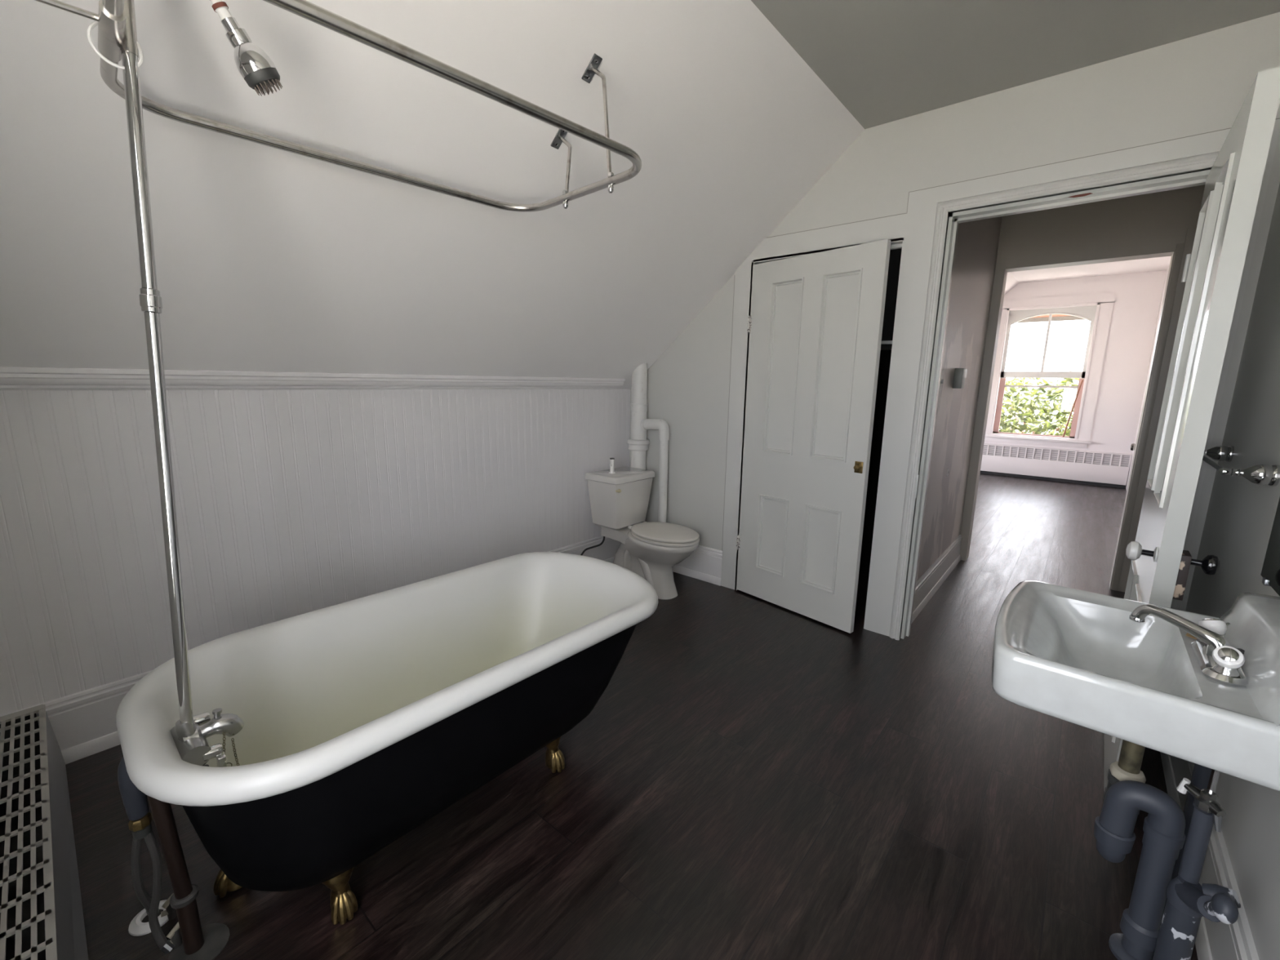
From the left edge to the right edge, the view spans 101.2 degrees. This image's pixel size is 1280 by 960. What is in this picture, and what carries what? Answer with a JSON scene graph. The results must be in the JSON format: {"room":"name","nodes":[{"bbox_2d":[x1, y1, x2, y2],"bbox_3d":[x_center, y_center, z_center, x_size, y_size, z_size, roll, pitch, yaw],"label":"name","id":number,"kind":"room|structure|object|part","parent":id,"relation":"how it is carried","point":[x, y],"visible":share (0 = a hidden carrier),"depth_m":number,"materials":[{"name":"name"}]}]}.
{"room":"bathroom","nodes":[
{"label":"bathroom","id":0,"kind":"room"},
{"bbox_2d":[0,389,630,715],"bbox_3d":[-1.256,0.165,2.703,0.100,1.340,3.710,10,14,39],"label":"wall","id":1,"kind":"structure","parent":0,"point":[290,503],"depth_m":2.19,"materials":[{"name":"white paint"}]},
{"bbox_2d":[0,535,621,764],"bbox_3d":[-1.158,0.701,2.846,0.048,0.237,3.310,10,14,39],"label":"baseboard","id":2,"kind":"structure","parent":1,"relation":"attached to","point":[83,723],"depth_m":1.89,"materials":[{"name":"white paint"}]},
{"bbox_2d":[0,366,625,387],"bbox_3d":[-1.167,-0.479,2.545,0.108,0.066,3.155,10,14,39],"label":"trim","id":3,"kind":"structure","parent":1,"relation":"attached to","point":[10,376],"depth_m":2.08,"materials":[{"name":"white paint"}]},
{"bbox_2d":[0,0,864,390],"bbox_3d":[-0.645,-0.997,2.013,1.703,1.568,3.570,10,14,39],"label":"ceiling","id":4,"kind":"structure","parent":0,"point":[268,259],"depth_m":1.72,"materials":[{"name":"white paint"}]},
{"bbox_2d":[34,0,641,212],"bbox_3d":[-0.727,-1.026,1.120,0.670,0.447,1.727,11,15,43],"label":"shower curtain rod","id":5,"kind":"object","parent":4,"relation":"hanging from","point":[111,18],"visible":0.94,"depth_m":1.21,"materials":[{"name":"silver metal"}]},
{"bbox_3d":[-0.281,-1.203,1.846,0.064,0.055,0.034,10,14,39],"label":"ceiling plate","id":6,"kind":"part","parent":5,"relation":"part of","materials":[{"name":"silver metal"}]},
{"bbox_3d":[-0.253,-1.063,1.812,0.039,0.277,0.142,-2,11,-15],"label":"hanger rod","id":7,"kind":"part","parent":5,"relation":"part of","materials":[{"name":"silver metal"}]},
{"bbox_3d":[-0.155,-1.325,1.695,0.064,0.055,0.034,10,14,39],"label":"ceiling plate","id":8,"kind":"part","parent":5,"relation":"part of","materials":[{"name":"silver metal"}]},
{"bbox_3d":[-0.115,-1.109,1.659,0.030,0.426,0.184,-4,12,-24],"label":"hanger rod","id":9,"kind":"part","parent":5,"relation":"part of","materials":[{"name":"silver metal"}]},
{"bbox_2d":[65,473,1198,959],"bbox_3d":[2.913,0.742,3.811,6.400,0.080,10.700,10,14,39],"label":"floor","id":10,"kind":"structure","parent":0,"point":[752,777],"depth_m":1.65,"materials":[{"name":"brown wood"}]},
{"bbox_2d":[0,704,88,959],"bbox_3d":[-0.993,1.090,0.775,2.970,0.234,0.308,10,14,39],"label":"radiator cover","id":11,"kind":"object","parent":10,"relation":"on","point":[42,917],"visible":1,"depth_m":1.35,"materials":[{"name":"white metal"}]},
{"bbox_2d":[0,704,57,959],"bbox_3d":[-1.003,0.979,0.754,2.950,0.006,0.289,10,14,39],"label":"grille","id":12,"kind":"object","parent":11,"relation":"attached to","point":[50,944],"depth_m":1.27,"materials":[{"name":"white metal"}]},
{"bbox_3d":[-0.917,1.078,0.858,2.964,0.229,0.057,10,14,40],"label":"panel","id":13,"kind":"part","parent":11,"relation":"part of","materials":[{"name":"grey paint"}]},
{"bbox_2d":[128,899,176,936],"bbox_3d":[-1.230,1.099,1.327,0.089,0.013,0.089,10,14,39],"label":"escutcheon","id":14,"kind":"object","parent":10,"relation":"on","point":[136,928],"visible":0.59,"depth_m":1.30,"materials":[{"name":"white plastic"}]},
{"bbox_2d":[160,893,176,919],"bbox_3d":[-1.183,1.076,1.323,0.018,0.060,0.035,7,12,28],"label":"tap","id":15,"kind":"object","parent":10,"relation":"on","point":[170,912],"visible":0.79,"depth_m":1.32,"materials":[{"name":"silver metal"}]},
{"bbox_2d":[166,921,182,949],"bbox_3d":[-1.108,1.091,1.253,0.018,0.060,0.035,7,12,28],"label":"tap","id":16,"kind":"object","parent":10,"relation":"on","point":[174,935],"visible":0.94,"depth_m":1.25,"materials":[{"name":"silver metal"}]},
{"bbox_3d":[-1.108,1.084,1.252,0.018,0.046,0.035,7,12,28],"label":"handle","id":17,"kind":"part","parent":16,"relation":"part of","materials":[{"name":"beige"}]},
{"bbox_2d":[146,795,229,959],"bbox_3d":[-1.051,0.875,1.212,0.116,0.501,0.116,10,14,39],"label":"drain pipe","id":18,"kind":"object","parent":10,"relation":"on","point":[206,942],"visible":0.95,"depth_m":1.22,"materials":[{"name":"brown metal"}]},
{"bbox_2d":[115,551,657,924],"bbox_3d":[-0.609,0.731,1.721,0.816,0.595,1.517,10,14,39],"label":"bathtub","id":19,"kind":"object","parent":10,"relation":"on","point":[353,725],"visible":0.98,"depth_m":1.50,"materials":[{"name":"white ceramic"}]},
{"bbox_2d":[117,756,151,839],"bbox_3d":[-1.128,0.697,1.182,0.039,0.217,0.061,0,11,-3],"label":"fitting","id":20,"kind":"object","parent":19,"relation":"attached to","point":[135,803],"visible":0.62,"depth_m":1.17,"materials":[{"name":"grey"}]},
{"bbox_2d":[130,838,159,915],"bbox_3d":[-1.153,0.919,1.218,0.031,0.244,0.051,-8,14,-39],"label":"supply hose","id":21,"kind":"object","parent":20,"relation":"attached to","point":[144,897],"visible":0.84,"depth_m":1.20,"materials":[{"name":"grey rubber"}]},
{"bbox_2d":[143,830,174,954],"bbox_3d":[-1.124,0.958,1.222,0.051,0.320,0.030,4,11,16],"label":"supply hose","id":22,"kind":"object","parent":20,"relation":"hanging from","point":[165,945],"visible":1,"depth_m":1.23,"materials":[{"name":"grey rubber"}]},
{"bbox_2d":[120,0,282,723],"bbox_3d":[-0.885,-0.276,1.113,0.316,1.656,0.069,-8,14,-40],"label":"shower riser","id":23,"kind":"object","parent":19,"relation":"on","point":[255,67],"visible":1,"depth_m":1.05,"materials":[{"name":"silver metal"}]},
{"bbox_2d":[86,21,143,69],"bbox_3d":[-0.953,-0.790,0.957,0.006,0.074,0.074,10,14,39],"label":"cable tie","id":24,"kind":"object","parent":23,"relation":"attached to","point":[93,24],"visible":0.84,"depth_m":0.94,"materials":[{"name":"white plastic"}]},
{"bbox_2d":[169,707,244,767],"bbox_3d":[-0.989,0.589,1.206,0.127,0.124,0.134,10,14,39],"label":"faucet","id":25,"kind":"object","parent":19,"relation":"on","point":[188,741],"depth_m":1.18,"materials":[{"name":"silver metal"}]},
{"bbox_2d":[222,732,239,766],"bbox_3d":[-0.953,0.659,1.228,0.046,0.207,0.023,-7,13,-38],"label":"chain","id":26,"kind":"object","parent":19,"relation":"hanging from","point":[234,752],"visible":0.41,"depth_m":1.22,"materials":[{"name":"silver metal"}]},
{"bbox_2d":[115,551,657,806],"bbox_3d":[-0.609,0.658,1.706,0.804,0.445,1.503,10,14,39],"label":"basin","id":27,"kind":"object","parent":19,"relation":"in","point":[424,693],"depth_m":1.57,"materials":[{"name":"ceramic"}]},
{"bbox_2d":[584,466,699,599],"bbox_3d":[0.059,0.345,3.465,0.801,0.745,0.435,10,14,39],"label":"toilet","id":28,"kind":"object","parent":10,"relation":"on","point":[620,500],"visible":0.9,"depth_m":3.42,"materials":[{"name":"white ceramic"}]},
{"bbox_2d":[580,536,604,555],"bbox_3d":[-0.331,0.438,3.634,0.200,0.254,0.050,-2,11,-14],"label":"supply hose","id":29,"kind":"object","parent":28,"relation":"attached to","point":[603,540],"visible":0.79,"depth_m":3.64,"materials":[{"name":"grey rubber"}]},
{"bbox_2d":[608,457,615,473],"bbox_3d":[-0.190,-0.095,3.498,0.044,0.101,0.056,10,14,39],"label":"tube","id":30,"kind":"object","parent":28,"relation":"on","point":[611,460],"visible":1,"depth_m":3.49,"materials":[{"name":"white plastic"}]},
{"bbox_3d":[-0.128,0.147,3.608,0.268,0.325,0.390,10,14,39],"label":"tank","id":31,"kind":"part","parent":28,"relation":"part of","materials":[{"name":"white ceramic"}]},
{"bbox_3d":[-0.124,-0.033,3.572,0.288,0.046,0.413,10,14,39],"label":"tank lid","id":32,"kind":"part","parent":28,"relation":"part of","materials":[{"name":"white ceramic"}]},
{"bbox_3d":[0.159,0.350,3.333,0.478,0.019,0.365,10,14,39],"label":"seat","id":33,"kind":"part","parent":28,"relation":"part of","materials":[{"name":"grey plastic"}]},
{"bbox_3d":[0.157,0.325,3.330,0.481,0.024,0.361,10,14,39],"label":"lid","id":34,"kind":"part","parent":28,"relation":"part of","materials":[{"name":"grey plastic"}]},
{"bbox_2d":[627,363,669,522],"bbox_3d":[0.060,-0.080,3.752,0.352,1.474,0.160,10,14,39],"label":"stack","id":35,"kind":"object","parent":10,"relation":"on","point":[638,443],"visible":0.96,"depth_m":3.67,"materials":[{"name":"white paint"}]},
{"bbox_2d":[979,443,1132,488],"bbox_3d":[5.581,-0.308,8.129,2.916,0.470,0.083,10,14,39],"label":"radiator","id":36,"kind":"object","parent":10,"relation":"on","point":[1111,469],"visible":0.56,"depth_m":7.66,"materials":[{"name":"white metal"}]},
{"bbox_2d":[982,444,1131,467],"bbox_3d":[5.570,-0.442,8.080,2.907,0.161,0.030,10,14,39],"label":"grille","id":37,"kind":"object","parent":36,"relation":"attached to","point":[1062,456],"depth_m":7.64,"materials":[{"name":"white metal"}]},
{"bbox_2d":[1093,739,1186,959],"bbox_3d":[1.198,0.833,1.253,0.146,0.635,0.163,-8,14,-38],"label":"trap","id":38,"kind":"object","parent":10,"relation":"on","point":[1126,793],"visible":0.97,"depth_m":1.23,"materials":[{"name":"grey plastic"}]},
{"bbox_2d":[1171,763,1212,879],"bbox_3d":[1.485,0.799,1.390,0.039,0.660,0.039,10,14,39],"label":"pipe","id":39,"kind":"object","parent":10,"relation":"on","point":[1201,775],"visible":0.21,"depth_m":1.40,"materials":[{"name":"grey plastic"}]},
{"bbox_2d":[1152,768,1240,959],"bbox_3d":[1.194,0.829,1.099,0.076,0.700,0.216,6,12,24],"label":"supply pipe","id":40,"kind":"object","parent":10,"relation":"on","point":[1188,901],"visible":1,"depth_m":1.14,"materials":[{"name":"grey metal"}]},
{"bbox_3d":[1.213,0.681,1.174,0.018,0.034,0.017,10,14,39],"label":"valve handle","id":41,"kind":"part","parent":40,"relation":"part of","materials":[{"name":"white plastic"}]},
{"bbox_3d":[1.218,0.719,1.111,0.015,0.041,0.022,4,11,18],"label":"handle","id":42,"kind":"part","parent":40,"relation":"part of","materials":[{"name":"silver metal"}]},
{"bbox_2d":[858,248,902,575],"bbox_3d":[1.158,-0.545,3.534,1.540,2.500,0.810,10,14,39],"label":"wall","id":43,"kind":"structure","parent":0,"point":[895,258],"depth_m":3.59,"materials":[{"name":"black paint"}]},
{"bbox_2d":[880,340,892,350],"bbox_3d":[1.274,-0.881,3.489,1.185,0.020,0.520,10,14,39],"label":"closet shelf","id":44,"kind":"object","parent":43,"relation":"attached to","point":[886,344],"visible":0.02,"depth_m":3.11,"materials":[{"name":"grey paint"}]},
{"bbox_2d":[629,12,1279,610],"bbox_3d":[1.129,-0.492,2.950,3.150,2.612,0.120,10,14,39],"label":"wall","id":45,"kind":"structure","parent":0,"point":[1197,84],"depth_m":2.33,"materials":[{"name":"grey paint"}]},
{"bbox_2d":[672,545,722,586],"bbox_3d":[0.233,0.539,3.817,0.855,0.237,0.048,10,14,39],"label":"baseboard","id":46,"kind":"structure","parent":45,"relation":"attached to","point":[704,563],"depth_m":3.63,"materials":[{"name":"white paint"}]},
{"bbox_2d":[736,239,891,633],"bbox_3d":[0.907,-0.215,2.993,0.077,2.020,0.806,-8,14,-40],"label":"door","id":47,"kind":"structure","parent":45,"relation":"in","point":[815,320],"depth_m":2.93,"materials":[{"name":"grey paint"}]},
{"bbox_3d":[0.815,0.335,3.216,0.052,0.475,0.208,-8,14,-40],"label":"panel","id":48,"kind":"part","parent":47,"relation":"part of","materials":[{"name":"grey paint"}]},
{"bbox_3d":[0.830,-0.638,3.033,0.052,0.975,0.208,-8,14,-40],"label":"panel","id":49,"kind":"part","parent":47,"relation":"part of","materials":[{"name":"grey paint"}]},
{"bbox_3d":[1.026,0.384,2.971,0.052,0.475,0.218,-8,14,-40],"label":"panel","id":50,"kind":"part","parent":47,"relation":"part of","materials":[{"name":"grey paint"}]},
{"bbox_3d":[1.041,-0.589,2.789,0.052,0.975,0.218,-8,14,-40],"label":"panel","id":51,"kind":"part","parent":47,"relation":"part of","materials":[{"name":"grey paint"}]},
{"bbox_3d":[1.137,-0.066,2.734,0.006,0.060,0.044,-8,14,-40],"label":"knob","id":52,"kind":"part","parent":47,"relation":"part of","materials":[{"name":"gold metal"}]},
{"bbox_2d":[720,213,906,629],"bbox_3d":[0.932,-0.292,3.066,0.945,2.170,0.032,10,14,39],"label":"trim","id":53,"kind":"structure","parent":45,"relation":"attached to","point":[893,227],"depth_m":3.20,"materials":[{"name":"grey paint"}]},
{"bbox_2d":[721,118,1279,639],"bbox_3d":[1.367,-0.266,2.684,2.130,2.273,0.051,10,14,39],"label":"trim","id":54,"kind":"structure","parent":45,"relation":"attached to","point":[929,209],"depth_m":2.53,"materials":[{"name":"grey paint"}]},
{"bbox_3d":[1.750,-0.162,2.361,0.982,2.198,0.036,10,14,39],"label":"moulding","id":55,"kind":"part","parent":54,"relation":"part of","materials":[{"name":"grey paint"}]},
{"bbox_2d":[900,169,1210,639],"bbox_3d":[1.788,-0.145,2.422,0.888,2.144,0.170,10,14,39],"label":"trim","id":56,"kind":"structure","parent":45,"relation":"attached to","point":[1198,178],"depth_m":2.51,"materials":[{"name":"grey paint"}]},
{"bbox_3d":[1.406,0.031,2.683,0.020,0.120,0.020,10,14,39],"label":"strike plate","id":57,"kind":"part","parent":56,"relation":"part of","materials":[{"name":"grey paint"}]},
{"bbox_2d":[1103,66,1279,791],"bbox_3d":[1.788,-0.009,1.777,0.193,2.095,0.895,10,14,39],"label":"door","id":58,"kind":"structure","parent":45,"relation":"in","point":[1159,567],"depth_m":1.46,"materials":[{"name":"grey paint"}]},
{"bbox_3d":[1.653,0.612,1.752,0.066,0.480,0.246,10,14,39],"label":"panel","id":59,"kind":"part","parent":58,"relation":"part of","materials":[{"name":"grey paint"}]},
{"bbox_3d":[1.890,0.565,2.019,0.066,0.480,0.246,10,14,39],"label":"panel","id":60,"kind":"part","parent":58,"relation":"part of","materials":[{"name":"grey paint"}]},
{"bbox_3d":[1.473,0.211,1.569,0.034,0.058,0.058,10,14,39],"label":"knob","id":61,"kind":"part","parent":58,"relation":"part of","materials":[{"name":"grey ceramic"}]},
{"bbox_3d":[1.905,-0.452,1.828,0.066,0.970,0.246,10,14,39],"label":"panel","id":62,"kind":"part","parent":58,"relation":"part of","materials":[{"name":"grey paint"}]},
{"bbox_3d":[1.543,0.270,1.502,0.022,0.130,0.072,10,14,39],"label":"lock plate","id":63,"kind":"part","parent":58,"relation":"part of","materials":[{"name":"metal"}]},
{"bbox_3d":[1.669,-0.405,1.561,0.066,0.970,0.246,10,14,39],"label":"panel","id":64,"kind":"part","parent":58,"relation":"part of","materials":[{"name":"grey paint"}]},
{"bbox_3d":[1.581,0.235,1.478,0.065,0.057,0.057,10,14,39],"label":"knob","id":65,"kind":"part","parent":58,"relation":"part of","materials":[{"name":"black metal"}]},
{"bbox_2d":[915,216,1002,582],"bbox_3d":[2.017,-0.633,3.397,0.100,2.750,1.741,10,14,39],"label":"wall","id":66,"kind":"structure","parent":0,"point":[977,242],"depth_m":3.33,"materials":[{"name":"paint"}]},
{"bbox_2d":[911,534,962,623],"bbox_3d":[2.020,0.629,3.576,0.048,0.204,1.560,10,14,39],"label":"baseboard","id":67,"kind":"structure","parent":66,"relation":"attached to","point":[935,576],"depth_m":3.48,"materials":[{"name":"grey paint"}]},
{"bbox_2d":[938,369,944,391],"bbox_3d":[1.657,-0.543,2.888,0.020,0.120,0.075,10,14,39],"label":"light switch","id":68,"kind":"object","parent":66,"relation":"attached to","point":[941,380],"visible":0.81,"depth_m":2.88,"materials":[{"name":"white plastic"}]},
{"bbox_2d":[952,368,967,388],"bbox_3d":[1.940,-0.616,3.189,0.050,0.120,0.102,10,14,39],"label":"thermostat","id":69,"kind":"object","parent":66,"relation":"attached to","point":[960,374],"visible":1,"depth_m":3.15,"materials":[{"name":"grey plastic"}]},
{"bbox_2d":[751,0,1279,128],"bbox_3d":[0.604,-1.496,0.849,1.547,0.120,3.570,10,14,39],"label":"ceiling","id":70,"kind":"structure","parent":0,"point":[886,61],"depth_m":1.94,"materials":[{"name":"grey paint"}]},
{"bbox_2d":[984,270,1166,488],"bbox_3d":[5.593,-1.560,8.078,3.570,2.950,0.180,10,14,39],"label":"wall","id":71,"kind":"structure","parent":0,"point":[1138,295],"depth_m":7.15,"materials":[{"name":"white paint"}]},
{"bbox_2d":[984,292,1115,448],"bbox_3d":[5.913,-1.584,7.741,1.360,2.110,0.245,10,14,39],"label":"window","id":72,"kind":"structure","parent":71,"relation":"in","point":[1099,315],"depth_m":7.57,"materials":[{"name":"white paint"}]},
{"bbox_3d":[5.853,-0.587,7.874,1.360,0.100,0.105,10,14,39],"label":"sill","id":73,"kind":"part","parent":72,"relation":"part of","materials":[{"name":"white paint"}]},
{"bbox_3d":[5.956,-1.098,7.892,1.020,0.860,0.030,10,14,39],"label":"storm frame","id":74,"kind":"part","parent":72,"relation":"part of","materials":[{"name":"pink"}]},
{"bbox_3d":[5.960,-1.393,7.837,0.880,0.030,0.030,10,14,39],"label":"storm rail","id":75,"kind":"part","parent":72,"relation":"part of","materials":[{"name":"grey paint"}]},
{"bbox_3d":[5.928,-1.988,7.674,1.020,0.990,0.050,10,14,39],"label":"sash","id":76,"kind":"part","parent":72,"relation":"part of","materials":[{"name":"grey paint"}]},
{"bbox_2d":[1062,379,1083,437],"bbox_3d":[6.211,-1.020,7.553,0.130,0.823,0.020,8,13,34],"label":"stick","id":77,"kind":"object","parent":72,"relation":"on","point":[1082,380],"visible":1,"depth_m":7.54,"materials":[{"name":"brown wood"}]},
{"bbox_2d":[1004,256,1171,294],"bbox_3d":[4.000,-1.879,6.019,3.270,1.712,5.090,10,14,39],"label":"ceiling","id":78,"kind":"structure","parent":0,"point":[1157,264],"depth_m":6.86,"materials":[{"name":"white paint"}]},
{"bbox_2d":[995,184,1204,268],"bbox_3d":[3.952,-0.498,2.832,3.700,2.750,0.120,10,14,39],"label":"wall","id":79,"kind":"structure","parent":0,"point":[1157,221],"depth_m":3.40,"materials":[{"name":"beige paint"}]},
{"bbox_2d":[960,226,1196,592],"bbox_3d":[2.971,-0.445,3.682,1.039,2.303,0.148,10,14,39],"label":"trim","id":80,"kind":"structure","parent":79,"relation":"attached to","point":[1175,288],"depth_m":3.46,"materials":[{"name":"beige paint"}]},
{"bbox_2d":[1129,443,1135,450],"bbox_3d":[3.637,-0.320,3.772,0.122,2.020,0.801,10,14,39],"label":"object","id":81,"kind":"structure","parent":79,"relation":"in","point":[1132,446],"depth_m":4.07,"materials":[{"name":"grey paint"}]},
{"bbox_2d":[1125,266,1169,490],"bbox_3d":[5.197,-1.014,5.138,0.100,2.950,5.090,10,14,39],"label":"wall","id":82,"kind":"structure","parent":0,"point":[1167,270],"depth_m":6.88,"materials":[{"name":"white paint"}]},
{"bbox_2d":[1185,182,1279,959],"bbox_3d":[1.143,-0.057,0.636,0.120,2.612,3.570,10,14,39],"label":"wall","id":83,"kind":"structure","parent":0,"point":[1241,513],"depth_m":1.57,"materials":[{"name":"grey paint"}]},
{"bbox_2d":[991,580,1279,791],"bbox_3d":[1.115,0.387,1.193,0.505,0.233,0.566,10,14,39],"label":"sink","id":84,"kind":"object","parent":83,"relation":"attached to","point":[1202,690],"visible":1,"depth_m":1.08,"materials":[{"name":"ceramic"}]},
{"bbox_2d":[1128,604,1248,686],"bbox_3d":[1.168,0.335,1.129,0.171,0.083,0.228,10,14,39],"label":"faucet","id":85,"kind":"object","parent":84,"relation":"on","point":[1211,660],"depth_m":1.10,"materials":[{"name":"silver metal"}]},
{"bbox_2d":[1160,751,1258,959],"bbox_3d":[1.122,1.092,0.949,0.048,0.237,3.310,10,14,39],"label":"baseboard","id":86,"kind":"structure","parent":83,"relation":"attached to","point":[1220,940],"depth_m":1.26,"materials":[{"name":"grey paint"}]},
{"bbox_2d":[1202,444,1279,486],"bbox_3d":[1.837,-0.058,1.649,0.108,0.058,0.668,10,14,39],"label":"towel bar","id":87,"kind":"object","parent":83,"relation":"attached to","point":[1259,474],"visible":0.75,"depth_m":1.42,"materials":[{"name":"silver metal"}]},
{"bbox_3d":[2.034,-0.098,1.878,0.108,0.058,0.058,10,14,39],"label":"post","id":88,"kind":"part","parent":87,"relation":"part of","materials":[{"name":"silver metal"}]},
{"bbox_3d":[1.639,-0.018,1.420,0.108,0.058,0.058,10,14,39],"label":"post","id":89,"kind":"part","parent":87,"relation":"part of","materials":[{"name":"silver metal"}]},
{"bbox_2d":[1260,497,1279,595],"bbox_3d":[1.290,-0.121,0.913,0.021,0.870,0.883,10,14,39],"label":"mirror","id":90,"kind":"object","parent":83,"relation":"attached to","point":[1270,572],"visible":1,"depth_m":1.27,"materials":[{"name":"clear glass"}]},
{"label":"outside","id":91,"kind":"structure","parent":0,"visible":0},
{"bbox_3d":[6.406,3.158,8.348,100.000,0.200,100.000,10,14,39],"label":"ground","id":92,"kind":"structure","parent":91,"visible":0},
{"bbox_2d":[998,370,1079,435],"bbox_3d":[8.126,0.177,10.878,5.218,4.794,3.538,10,14,39],"label":"tree","id":93,"kind":"object","parent":92,"relation":"on","point":[1020,403],"visible":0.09,"depth_m":10.27,"materials":[{"name":"green plant"}]},
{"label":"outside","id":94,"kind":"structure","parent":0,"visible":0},
{"bbox_2d":[1015,314,1086,323],"bbox_3d":[6.218,-2.702,8.491,6.000,0.180,1.410,10,14,39],"label":"eave","id":95,"kind":"object","parent":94,"point":[1045,317],"visible":0.06,"depth_m":8.75,"materials":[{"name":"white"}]}
]}

